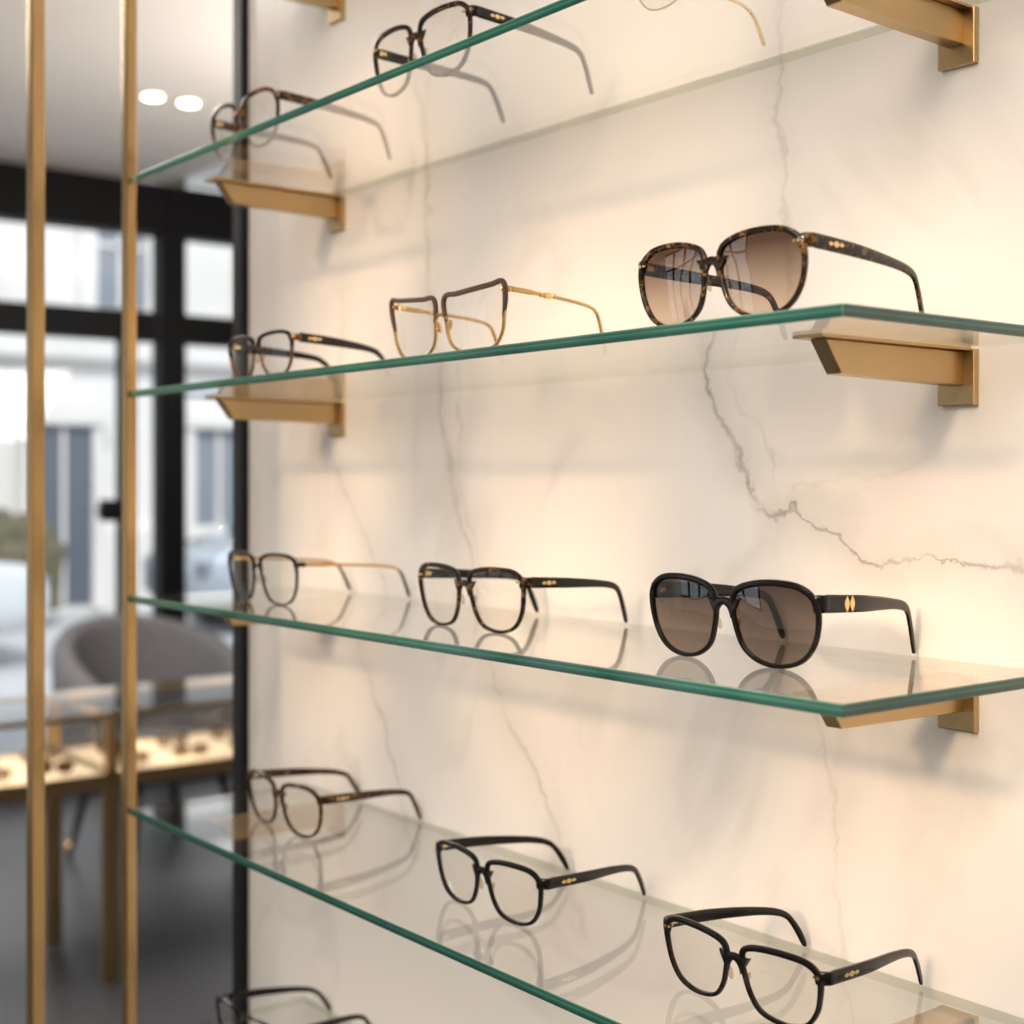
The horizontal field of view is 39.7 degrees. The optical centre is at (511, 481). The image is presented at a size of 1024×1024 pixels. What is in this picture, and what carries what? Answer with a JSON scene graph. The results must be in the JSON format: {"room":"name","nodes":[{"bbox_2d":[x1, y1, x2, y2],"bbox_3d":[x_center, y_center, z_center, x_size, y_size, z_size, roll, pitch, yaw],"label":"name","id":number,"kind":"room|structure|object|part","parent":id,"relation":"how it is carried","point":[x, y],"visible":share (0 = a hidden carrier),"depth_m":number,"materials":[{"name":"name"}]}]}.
{"room":"shop","nodes":[
{"label":"shop","id":0,"kind":"room"},
{"bbox_2d":[0,771,232,1023],"bbox_3d":[-0.473,1.450,2.049,8.200,0.100,9.000,0,0,-38],"label":"floor","id":1,"kind":"structure","parent":0,"point":[185,888],"depth_m":4.54,"materials":[{"name":"grey stone"}]},
{"bbox_2d":[26,0,44,1023],"bbox_3d":[-0.487,0.000,1.453,0.015,2.798,0.015,0,0,-38],"label":"post","id":2,"kind":"object","parent":1,"relation":"on","point":[35,9],"visible":1,"depth_m":1.45,"materials":[{"name":"gold metal"}]},
{"bbox_2d":[0,693,110,983],"bbox_3d":[-1.626,1.018,3.865,0.925,0.762,0.460,0,0,-38],"label":"display case","id":3,"kind":"object","parent":1,"relation":"on","point":[83,777],"visible":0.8,"depth_m":3.97,"materials":[{"name":"gold metal"}]},
{"bbox_2d":[0,768,13,781],"bbox_3d":[-1.431,0.798,3.910,0.111,0.037,0.102,0,0,-14],"label":"eyeglasses","id":4,"kind":"object","parent":3,"relation":"on","point":[5,774],"visible":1,"depth_m":3.87,"materials":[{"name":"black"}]},
{"bbox_2d":[18,749,59,762],"bbox_3d":[-1.396,0.798,4.184,0.111,0.037,0.102,0,0,-26],"label":"eyeglasses","id":5,"kind":"object","parent":3,"relation":"on","point":[50,754],"visible":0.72,"depth_m":4.15,"materials":[{"name":"black"}]},
{"bbox_3d":[-1.407,1.127,4.317,0.022,0.544,0.022,0,0,-38],"label":"leg","id":6,"kind":"part","parent":3,"relation":"part of","materials":[{"name":"gold metal"}]},
{"bbox_2d":[0,755,100,786],"bbox_3d":[-1.626,0.830,3.865,0.891,0.024,0.426,0,0,-38],"label":"tray","id":7,"kind":"object","parent":3,"relation":"on","point":[83,774],"depth_m":3.96,"materials":[{"name":"beige"}]},
{"bbox_3d":[-1.626,0.750,3.865,0.925,0.210,0.460,0,0,-38],"label":"frame","id":8,"kind":"part","parent":3,"relation":"part of","materials":[{"name":"gold metal"}]},
{"bbox_2d":[45,760,75,773],"bbox_3d":[-1.292,0.798,4.020,0.111,0.037,0.102,0,0,-14],"label":"eyeglasses","id":9,"kind":"object","parent":3,"relation":"on","point":[64,766],"visible":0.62,"depth_m":3.98,"materials":[{"name":"brown plastic"}]},
{"bbox_3d":[-1.136,1.127,3.973,0.022,0.544,0.022,0,0,-38],"label":"leg","id":10,"kind":"part","parent":3,"relation":"part of","materials":[{"name":"gold metal"}]},
{"bbox_2d":[0,161,169,618],"bbox_3d":[-2.189,0.000,6.269,1.432,2.800,0.170,0,0,-38],"label":"door","id":11,"kind":"structure","parent":1,"relation":"on","point":[73,199],"depth_m":6.57,"materials":[{"name":"black metal"}]},
{"bbox_3d":[-1.825,0.130,6.490,0.170,0.100,0.065,0,0,-38],"label":"handle","id":12,"kind":"part","parent":11,"relation":"part of","materials":[{"name":"black metal"}]},
{"bbox_2d":[122,0,136,1023],"bbox_3d":[-0.414,0.000,1.535,0.013,2.798,0.013,0,0,-38],"label":"post","id":13,"kind":"object","parent":1,"relation":"on","point":[129,7],"visible":1,"depth_m":1.53,"materials":[{"name":"gold metal"}]},
{"bbox_2d":[52,614,232,857],"bbox_3d":[-1.346,0.958,5.308,0.740,0.885,0.684,0,0,-44],"label":"armchair","id":14,"kind":"object","parent":1,"relation":"on","point":[87,654],"visible":0.4,"depth_m":5.48,"materials":[{"name":"grey fabric"}]},
{"bbox_3d":[-1.605,1.235,5.287,0.112,0.320,0.040,0,0,-6],"label":"leg","id":15,"kind":"part","parent":14,"relation":"part of","materials":[{"name":"black wood"}]},
{"bbox_3d":[-1.333,1.235,5.010,0.040,0.320,0.112,0,0,7],"label":"leg","id":16,"kind":"part","parent":14,"relation":"part of","materials":[{"name":"black wood"}]},
{"bbox_3d":[-1.305,1.000,5.266,0.568,0.140,0.568,0,0,-44],"label":"seat","id":17,"kind":"part","parent":14,"relation":"part of","materials":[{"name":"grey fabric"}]},
{"bbox_3d":[-1.327,1.235,5.566,0.040,0.320,0.112,0,0,-6],"label":"leg","id":18,"kind":"part","parent":14,"relation":"part of","materials":[{"name":"black wood"}]},
{"bbox_3d":[-1.048,1.235,5.281,0.112,0.320,0.040,0,0,7],"label":"leg","id":19,"kind":"part","parent":14,"relation":"part of","materials":[{"name":"black wood"}]},
{"bbox_2d":[53,676,232,981],"bbox_3d":[-0.879,1.018,4.456,0.970,0.762,0.460,0,0,-38],"label":"display case","id":20,"kind":"object","parent":1,"relation":"on","point":[161,765],"visible":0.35,"depth_m":4.17,"materials":[{"name":"gold metal"}]},
{"bbox_3d":[-1.386,1.127,4.334,0.022,0.544,0.022,0,0,-38],"label":"leg","id":21,"kind":"part","parent":20,"relation":"part of","materials":[{"name":"gold metal"}]},
{"bbox_2d":[95,740,121,752],"bbox_3d":[-1.211,0.798,4.327,0.111,0.037,0.102,0,0,-15],"label":"eyeglasses","id":22,"kind":"object","parent":20,"relation":"on","point":[100,746],"visible":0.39,"depth_m":4.27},
{"bbox_3d":[-1.115,1.127,3.990,0.022,0.544,0.022,0,0,-38],"label":"leg","id":23,"kind":"part","parent":20,"relation":"part of","materials":[{"name":"gold metal"}]},
{"bbox_2d":[119,751,149,763],"bbox_3d":[-1.116,0.798,4.159,0.111,0.037,0.102,0,0,-15],"label":"eyeglasses","id":24,"kind":"object","parent":20,"relation":"on","point":[142,756],"visible":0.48,"depth_m":4.12,"materials":[{"name":"black"}]},
{"bbox_3d":[-0.879,0.750,4.456,0.970,0.210,0.460,0,0,-38],"label":"frame","id":25,"kind":"part","parent":20,"relation":"part of","materials":[{"name":"gold metal"}]},
{"bbox_2d":[64,730,232,770],"bbox_3d":[-0.879,0.830,4.456,0.936,0.024,0.426,0,0,-38],"label":"tray","id":26,"kind":"object","parent":20,"relation":"on","point":[219,755],"depth_m":4.23,"materials":[{"name":"beige"}]},
{"bbox_2d":[144,733,188,746],"bbox_3d":[-1.081,0.798,4.434,0.111,0.037,0.102,0,0,-39],"label":"eyeglasses","id":27,"kind":"object","parent":20,"relation":"on","point":[179,738],"visible":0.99,"depth_m":4.39,"materials":[{"name":"black"}]},
{"bbox_2d":[166,743,208,756],"bbox_3d":[-0.978,0.798,4.272,0.111,0.037,0.102,0,0,-26],"label":"eyeglasses","id":28,"kind":"object","parent":20,"relation":"on","point":[182,750],"visible":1,"depth_m":4.23,"materials":[{"name":"black"}]},
{"bbox_2d":[207,727,232,739],"bbox_3d":[-0.920,0.798,4.558,0.111,0.037,0.102,0,0,-19],"label":"eyeglasses","id":29,"kind":"object","parent":20,"relation":"on","point":[217,733],"visible":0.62,"depth_m":4.51,"materials":[{"name":"black"}]},
{"bbox_2d":[227,738,232,747],"bbox_3d":[-0.823,0.798,4.391,0.111,0.037,0.102,0,0,-16],"label":"eyeglasses","id":30,"kind":"object","parent":20,"relation":"on","point":[231,741],"visible":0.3,"depth_m":4.33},
{"bbox_2d":[170,185,232,622],"bbox_3d":[-1.265,0.000,7.032,0.960,2.800,0.120,0,0,-38],"label":"door frame","id":31,"kind":"structure","parent":1,"relation":"on","point":[201,216],"depth_m":6.73,"materials":[{"name":"black metal"}]},
{"bbox_2d":[0,0,232,191],"bbox_3d":[-0.473,-1.450,2.049,8.200,0.100,9.000,0,0,-38],"label":"ceiling","id":32,"kind":"structure","parent":0,"point":[185,47],"depth_m":5.00,"materials":[{"name":"white paint"}]},
{"bbox_2d":[140,91,165,99],"bbox_3d":[-1.298,-1.394,5.131,0.090,0.012,0.090,0,0,-38],"label":"recessed light","id":33,"kind":"object","parent":32,"relation":"in","point":[149,95],"visible":1,"depth_m":5.11,"materials":[{"name":"white paint"}]},
{"bbox_2d":[176,98,200,106],"bbox_3d":[-1.188,-1.394,5.218,0.090,0.012,0.090,0,0,-38],"label":"recessed light","id":34,"kind":"object","parent":32,"relation":"in","point":[188,102],"visible":1,"depth_m":5.20,"materials":[{"name":"white paint"}]},
{"bbox_2d":[249,0,1023,1023],"bbox_3d":[0.461,0.000,0.868,0.120,2.800,2.390,0,0,-38],"label":"wall","id":35,"kind":"structure","parent":0,"point":[876,840],"depth_m":1.23,"materials":[{"name":"beige stone"}]},
{"bbox_2d":[233,0,248,1023],"bbox_3d":[-0.292,0.000,1.813,0.132,2.800,0.025,0,0,-38],"label":"trim","id":36,"kind":"structure","parent":35,"relation":"attached to","point":[240,7],"depth_m":1.77,"materials":[{"name":"black metal"}]},
{"bbox_2d":[224,618,259,625],"bbox_3d":[-0.258,0.149,1.552,0.159,0.039,0.029,0,0,-38],"label":"shelf bracket","id":37,"kind":"object","parent":35,"relation":"attached to","point":[233,622],"visible":0.04,"depth_m":1.52,"materials":[{"name":"gold metal"}]},
{"bbox_2d":[131,586,1023,717],"bbox_3d":[-0.031,0.126,1.220,0.212,0.008,0.954,0,0,-38],"label":"glass shelf","id":38,"kind":"object","parent":37,"relation":"on","point":[636,654],"visible":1,"depth_m":1.03,"materials":[{"name":"clear glass"}]},
{"bbox_2d":[228,550,409,605],"bbox_3d":[-0.201,0.096,1.477,0.149,0.052,0.150,0,0,-38],"label":"eyeglasses","id":39,"kind":"object","parent":38,"relation":"on","point":[248,556],"visible":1,"depth_m":1.44,"materials":[{"name":"black"}]},
{"bbox_3d":[-0.253,0.096,1.436,0.015,0.052,0.150,0,0,-38],"label":"frame","id":40,"kind":"part","parent":39,"relation":"part of","materials":[{"name":"black plastic"}]},
{"bbox_2d":[418,562,627,633],"bbox_3d":[0.010,0.095,1.214,0.131,0.054,0.152,0,0,-38],"label":"eyeglasses","id":41,"kind":"object","parent":38,"relation":"on","point":[442,570],"visible":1,"depth_m":1.18,"materials":[{"name":"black plastic"}]},
{"bbox_3d":[-0.035,0.095,1.178,0.016,0.054,0.152,0,0,-38],"label":"frame","id":42,"kind":"part","parent":41,"relation":"part of","materials":[{"name":"black plastic"}]},
{"bbox_2d":[649,572,915,668],"bbox_3d":[0.193,0.093,0.998,0.133,0.059,0.158,0,0,-38],"label":"sunglasses","id":43,"kind":"object","parent":38,"relation":"on","point":[777,624],"visible":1,"depth_m":0.94,"materials":[{"name":"black plastic"}]},
{"bbox_3d":[0.147,0.093,0.962,0.016,0.059,0.158,0,0,-38],"label":"frame","id":44,"kind":"part","parent":43,"relation":"part of","materials":[{"name":"black plastic"}]},
{"bbox_2d":[205,177,344,232],"bbox_3d":[-0.258,-0.302,1.552,0.159,0.039,0.029,0,0,-38],"label":"shelf bracket","id":45,"kind":"object","parent":35,"relation":"attached to","point":[331,207],"visible":1,"depth_m":1.55,"materials":[{"name":"gold metal"}]},
{"bbox_3d":[-0.260,-0.320,1.550,0.154,0.002,0.024,0,0,-38],"label":"saddle plate","id":46,"kind":"part","parent":45,"relation":"part of","materials":[{"name":"gold metal"}]},
{"bbox_3d":[-0.256,-0.307,1.553,0.145,0.023,0.012,0,0,-38],"label":"arm","id":47,"kind":"part","parent":45,"relation":"part of","materials":[{"name":"gold metal"}]},
{"bbox_3d":[-0.198,-0.301,1.599,0.005,0.038,0.029,0,0,-38],"label":"wall plate","id":48,"kind":"part","parent":45,"relation":"part of","materials":[{"name":"gold metal"}]},
{"bbox_2d":[131,0,888,189],"bbox_3d":[-0.031,-0.325,1.220,0.212,0.008,0.954,0,0,-38],"label":"glass shelf","id":49,"kind":"object","parent":45,"relation":"on","point":[557,6],"visible":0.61,"depth_m":1.15,"materials":[{"name":"glass"}]},
{"bbox_2d":[210,87,391,178],"bbox_3d":[-0.218,-0.357,1.464,0.145,0.056,0.144,0,0,-38],"label":"eyeglasses","id":50,"kind":"object","parent":49,"relation":"on","point":[278,95],"visible":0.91,"depth_m":1.43,"materials":[{"name":"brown plastic"}]},
{"bbox_3d":[-0.269,-0.357,1.423,0.015,0.056,0.144,0,0,-38],"label":"frame","id":51,"kind":"part","parent":50,"relation":"part of","materials":[{"name":"brown plastic"}]},
{"bbox_2d":[373,0,593,122],"bbox_3d":[-0.025,-0.357,1.219,0.145,0.056,0.146,0,0,-38],"label":"eyeglasses","id":52,"kind":"object","parent":49,"relation":"on","point":[470,11],"visible":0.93,"depth_m":1.18,"materials":[{"name":"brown plastic"}]},
{"bbox_3d":[-0.076,-0.357,1.179,0.015,0.056,0.146,0,0,-38],"label":"frame","id":53,"kind":"part","parent":52,"relation":"part of","materials":[{"name":"brown plastic"}]},
{"bbox_2d":[639,0,765,45],"bbox_3d":[0.174,-0.352,0.997,0.131,0.047,0.139,0,0,-38],"label":"eyeglasses","id":54,"kind":"object","parent":49,"relation":"on","point":[758,28],"visible":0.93,"depth_m":1.07,"materials":[{"name":"gold metal"}]},
{"bbox_3d":[0.128,-0.352,0.961,0.013,0.047,0.139,0,0,-38],"label":"frame","id":55,"kind":"part","parent":54,"relation":"part of","materials":[{"name":"gold metal"}]},
{"bbox_2d":[205,396,344,435],"bbox_3d":[-0.258,-0.071,1.552,0.159,0.039,0.029,0,0,-38],"label":"shelf bracket","id":56,"kind":"object","parent":35,"relation":"attached to","point":[332,413],"visible":1,"depth_m":1.55,"materials":[{"name":"gold metal"}]},
{"bbox_3d":[-0.260,-0.089,1.550,0.154,0.002,0.024,0,0,-38],"label":"saddle plate","id":57,"kind":"part","parent":56,"relation":"part of","materials":[{"name":"gold metal"}]},
{"bbox_3d":[-0.256,-0.077,1.553,0.145,0.023,0.012,0,0,-38],"label":"arm","id":58,"kind":"part","parent":56,"relation":"part of","materials":[{"name":"gold metal"}]},
{"bbox_3d":[-0.198,-0.071,1.599,0.005,0.038,0.029,0,0,-38],"label":"wall plate","id":59,"kind":"part","parent":56,"relation":"part of","materials":[{"name":"gold metal"}]},
{"bbox_2d":[131,303,1023,400],"bbox_3d":[-0.031,-0.095,1.220,0.212,0.008,0.954,0,0,-38],"label":"glass shelf","id":60,"kind":"object","parent":56,"relation":"on","point":[758,339],"visible":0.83,"depth_m":1.03,"materials":[{"name":"clear glass"}]},
{"bbox_2d":[228,329,384,377],"bbox_3d":[-0.197,-0.119,1.381,0.121,0.043,0.132,0,0,-38],"label":"eyeglasses","id":61,"kind":"object","parent":60,"relation":"on","point":[252,349],"visible":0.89,"depth_m":1.35,"materials":[{"name":"black plastic"}]},
{"bbox_3d":[-0.239,-0.119,1.348,0.014,0.042,0.132,0,0,-38],"label":"frame","id":62,"kind":"part","parent":61,"relation":"part of","materials":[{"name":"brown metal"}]},
{"bbox_2d":[389,278,603,356],"bbox_3d":[-0.012,-0.125,1.144,0.118,0.054,0.156,0,0,-38],"label":"eyeglasses","id":63,"kind":"object","parent":60,"relation":"on","point":[505,288],"visible":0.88,"depth_m":1.11,"materials":[{"name":"gold metal"}]},
{"bbox_3d":[-0.052,-0.124,1.113,0.015,0.052,0.153,0,0,-38],"label":"frame","id":64,"kind":"part","parent":63,"relation":"part of","materials":[{"name":"gold metal"}]},
{"bbox_2d":[638,225,923,325],"bbox_3d":[0.177,-0.126,0.923,0.140,0.055,0.148,0,0,-38],"label":"sunglasses","id":65,"kind":"object","parent":60,"relation":"on","point":[765,261],"visible":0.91,"depth_m":0.87,"materials":[{"name":"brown plastic"}]},
{"bbox_3d":[0.128,-0.126,0.884,0.015,0.055,0.148,0,0,-38],"label":"frame","id":66,"kind":"part","parent":65,"relation":"part of","materials":[{"name":"brown plastic"}]},
{"bbox_2d":[205,801,344,839],"bbox_3d":[-0.258,0.378,1.552,0.159,0.039,0.029,0,0,-38],"label":"shelf bracket","id":67,"kind":"object","parent":35,"relation":"attached to","point":[303,816],"visible":0.74,"depth_m":1.55,"materials":[{"name":"gold metal"}]},
{"bbox_3d":[-0.260,0.360,1.550,0.154,0.002,0.024,0,0,-38],"label":"saddle plate","id":68,"kind":"part","parent":67,"relation":"part of","materials":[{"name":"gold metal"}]},
{"bbox_3d":[-0.198,0.379,1.599,0.005,0.038,0.029,0,0,-38],"label":"wall plate","id":69,"kind":"part","parent":67,"relation":"part of","materials":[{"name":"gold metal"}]},
{"bbox_2d":[131,786,986,1023],"bbox_3d":[-0.031,0.355,1.220,0.212,0.008,0.954,0,0,-38],"label":"glass shelf","id":70,"kind":"object","parent":67,"relation":"on","point":[549,997],"visible":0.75,"depth_m":1.12,"materials":[{"name":"glass"}]},
{"bbox_2d":[247,768,421,837],"bbox_3d":[-0.183,0.324,1.472,0.138,0.054,0.154,0,0,-38],"label":"eyeglasses","id":71,"kind":"object","parent":70,"relation":"on","point":[267,774],"visible":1,"depth_m":1.44,"materials":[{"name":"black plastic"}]},
{"bbox_3d":[-0.231,0.324,1.434,0.015,0.054,0.154,0,0,-38],"label":"frame","id":72,"kind":"part","parent":71,"relation":"part of","materials":[{"name":"brown plastic"}]},
{"bbox_2d":[435,835,645,925],"bbox_3d":[0.028,0.326,1.195,0.138,0.050,0.150,0,0,-38],"label":"eyeglasses","id":73,"kind":"object","parent":70,"relation":"on","point":[461,844],"visible":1,"depth_m":1.16,"materials":[{"name":"black plastic"}]},
{"bbox_3d":[-0.020,0.326,1.157,0.015,0.050,0.150,0,0,-38],"label":"frame","id":74,"kind":"part","parent":73,"relation":"part of","materials":[{"name":"black plastic"}]},
{"bbox_2d":[663,907,922,1023],"bbox_3d":[0.200,0.326,0.984,0.137,0.050,0.150,0,0,-38],"label":"eyeglasses","id":75,"kind":"object","parent":70,"relation":"on","point":[692,919],"visible":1,"depth_m":0.95,"materials":[{"name":"black plastic"}]},
{"bbox_3d":[0.152,0.326,0.946,0.015,0.050,0.150,0,0,-38],"label":"frame","id":76,"kind":"part","parent":75,"relation":"part of","materials":[{"name":"black plastic"}]},
{"bbox_2d":[292,0,344,24],"bbox_3d":[-0.258,-0.538,1.552,0.159,0.039,0.029,0,0,-38],"label":"shelf bracket","id":77,"kind":"object","parent":35,"relation":"attached to","point":[336,8],"visible":1,"depth_m":1.59,"materials":[{"name":"gold metal"}]},
{"bbox_3d":[-0.256,-0.543,1.553,0.145,0.023,0.012,0,0,-38],"label":"arm","id":78,"kind":"part","parent":77,"relation":"part of","materials":[{"name":"gold metal"}]},
{"bbox_3d":[-0.198,-0.537,1.599,0.005,0.038,0.029,0,0,-38],"label":"wall plate","id":79,"kind":"part","parent":77,"relation":"part of","materials":[{"name":"gold metal"}]},
{"bbox_2d":[792,333,978,406],"bbox_3d":[0.243,-0.071,0.918,0.159,0.039,0.029,0,0,-38],"label":"shelf bracket","id":80,"kind":"object","parent":35,"relation":"attached to","point":[955,369],"visible":1,"depth_m":0.92,"materials":[{"name":"gold metal"}]},
{"bbox_3d":[0.241,-0.089,0.917,0.154,0.002,0.024,0,0,-38],"label":"saddle plate","id":81,"kind":"part","parent":80,"relation":"part of","materials":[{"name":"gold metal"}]},
{"bbox_3d":[0.245,-0.077,0.920,0.145,0.023,0.012,0,0,-38],"label":"arm","id":82,"kind":"part","parent":80,"relation":"part of","materials":[{"name":"gold metal"}]},
{"bbox_3d":[0.303,-0.071,0.966,0.005,0.038,0.029,0,0,-38],"label":"wall plate","id":83,"kind":"part","parent":80,"relation":"part of","materials":[{"name":"gold metal"}]},
{"bbox_2d":[792,684,978,732],"bbox_3d":[0.243,0.149,0.918,0.159,0.039,0.029,0,0,-38],"label":"shelf bracket","id":84,"kind":"object","parent":35,"relation":"attached to","point":[960,714],"visible":0.56,"depth_m":0.91,"materials":[{"name":"gold metal"}]},
{"bbox_3d":[0.241,0.131,0.917,0.154,0.002,0.024,0,0,-38],"label":"saddle plate","id":85,"kind":"part","parent":84,"relation":"part of","materials":[{"name":"gold metal"}]},
{"bbox_3d":[0.245,0.144,0.920,0.145,0.023,0.012,0,0,-38],"label":"arm","id":86,"kind":"part","parent":84,"relation":"part of","materials":[{"name":"gold metal"}]},
{"bbox_3d":[0.303,0.150,0.966,0.005,0.038,0.029,0,0,-38],"label":"wall plate","id":87,"kind":"part","parent":84,"relation":"part of","materials":[{"name":"gold metal"}]},
{"bbox_2d":[824,0,978,71],"bbox_3d":[0.243,-0.302,0.918,0.159,0.039,0.029,0,0,-38],"label":"shelf bracket","id":88,"kind":"object","parent":35,"relation":"attached to","point":[953,25],"visible":1,"depth_m":0.94,"materials":[{"name":"gold metal"}]},
{"bbox_3d":[0.245,-0.307,0.920,0.145,0.023,0.012,0,0,-38],"label":"arm","id":89,"kind":"part","parent":88,"relation":"part of","materials":[{"name":"gold metal"}]},
{"bbox_3d":[0.241,-0.320,0.917,0.154,0.002,0.024,0,0,-38],"label":"saddle plate","id":90,"kind":"part","parent":88,"relation":"part of","materials":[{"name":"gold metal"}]},
{"bbox_3d":[0.303,-0.301,0.966,0.005,0.038,0.029,0,0,-38],"label":"wall plate","id":91,"kind":"part","parent":88,"relation":"part of","materials":[{"name":"gold metal"}]},
{"bbox_2d":[894,1004,978,1023],"bbox_3d":[0.243,0.378,0.918,0.159,0.039,0.029,0,0,-38],"label":"shelf bracket","id":92,"kind":"object","parent":35,"relation":"attached to","point":[942,1014],"visible":1,"depth_m":0.95,"materials":[{"name":"gold metal"}]},
{"bbox_3d":[0.303,0.379,0.966,0.005,0.038,0.029,0,0,-38],"label":"wall plate","id":93,"kind":"part","parent":92,"relation":"part of","materials":[{"name":"gold metal"}]},
{"bbox_3d":[-0.258,0.628,1.552,0.159,0.039,0.029,0,0,-38],"label":"shelf bracket","id":94,"kind":"object","parent":35,"relation":"attached to","visible":0},
{"bbox_3d":[-0.031,0.605,1.220,0.213,0.008,0.954,0,0,-38],"label":"glass shelf","id":95,"kind":"object","parent":94,"relation":"on","visible":0},
{"bbox_2d":[216,986,370,1023],"bbox_3d":[-0.231,0.577,1.530,0.138,0.049,0.136,0,0,-38],"label":"eyeglasses","id":96,"kind":"object","parent":95,"relation":"on","point":[226,998],"visible":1,"depth_m":1.55,"materials":[{"name":"black plastic"}]},
{"bbox_3d":[-0.280,0.577,1.491,0.014,0.049,0.136,0,0,-38],"label":"frame","id":97,"kind":"part","parent":96,"relation":"part of","materials":[{"name":"black plastic"}]},
{"label":"outside","id":98,"kind":"structure","parent":0,"visible":0},
{"bbox_2d":[0,609,232,754],"bbox_3d":[-5.219,1.600,16.271,50.000,0.100,19.200,0,0,-38],"label":"ground","id":99,"kind":"structure","parent":98,"point":[12,645],"depth_m":12.40,"materials":[{"name":"grey concrete"}]},
{"bbox_2d":[0,561,48,634],"bbox_3d":[-6.083,0.820,11.254,4.320,1.460,1.850,0,0,-38],"label":"car","id":100,"kind":"object","parent":99,"relation":"on","point":[12,575],"visible":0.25,"depth_m":11.73,"materials":[{"name":"white paint"}]},
{"bbox_2d":[0,508,66,621],"bbox_3d":[-5.466,0.908,15.071,1.400,1.261,0.812,0,0,-38],"label":"shrub","id":101,"kind":"object","parent":99,"relation":"on","point":[12,527],"visible":0.44,"depth_m":15.09,"materials":[{"name":"green plant"}]},
{"bbox_2d":[0,221,232,614],"bbox_3d":[-5.750,-3.450,16.942,44.000,10.000,1.290,0,0,-38],"label":"building","id":102,"kind":"structure","parent":99,"relation":"on","point":[83,268],"depth_m":16.90,"materials":[{"name":"paint"}]},
{"bbox_3d":[-5.298,0.400,16.694,0.680,2.100,0.120,0,0,-38],"label":"door","id":103,"kind":"part","parent":102,"relation":"part of","materials":[{"name":"clear glass"}]},
{"bbox_3d":[-5.467,-1.600,16.585,44.000,0.300,0.200,0,0,-38],"label":"cornice","id":104,"kind":"part","parent":102,"relation":"part of","materials":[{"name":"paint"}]},
{"bbox_2d":[143,521,232,622],"bbox_3d":[-1.777,0.820,15.934,4.320,1.460,1.850,0,0,-38],"label":"car","id":105,"kind":"object","parent":99,"relation":"on","point":[207,569],"visible":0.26,"depth_m":14.38,"materials":[{"name":"silver metal"}]}
]}

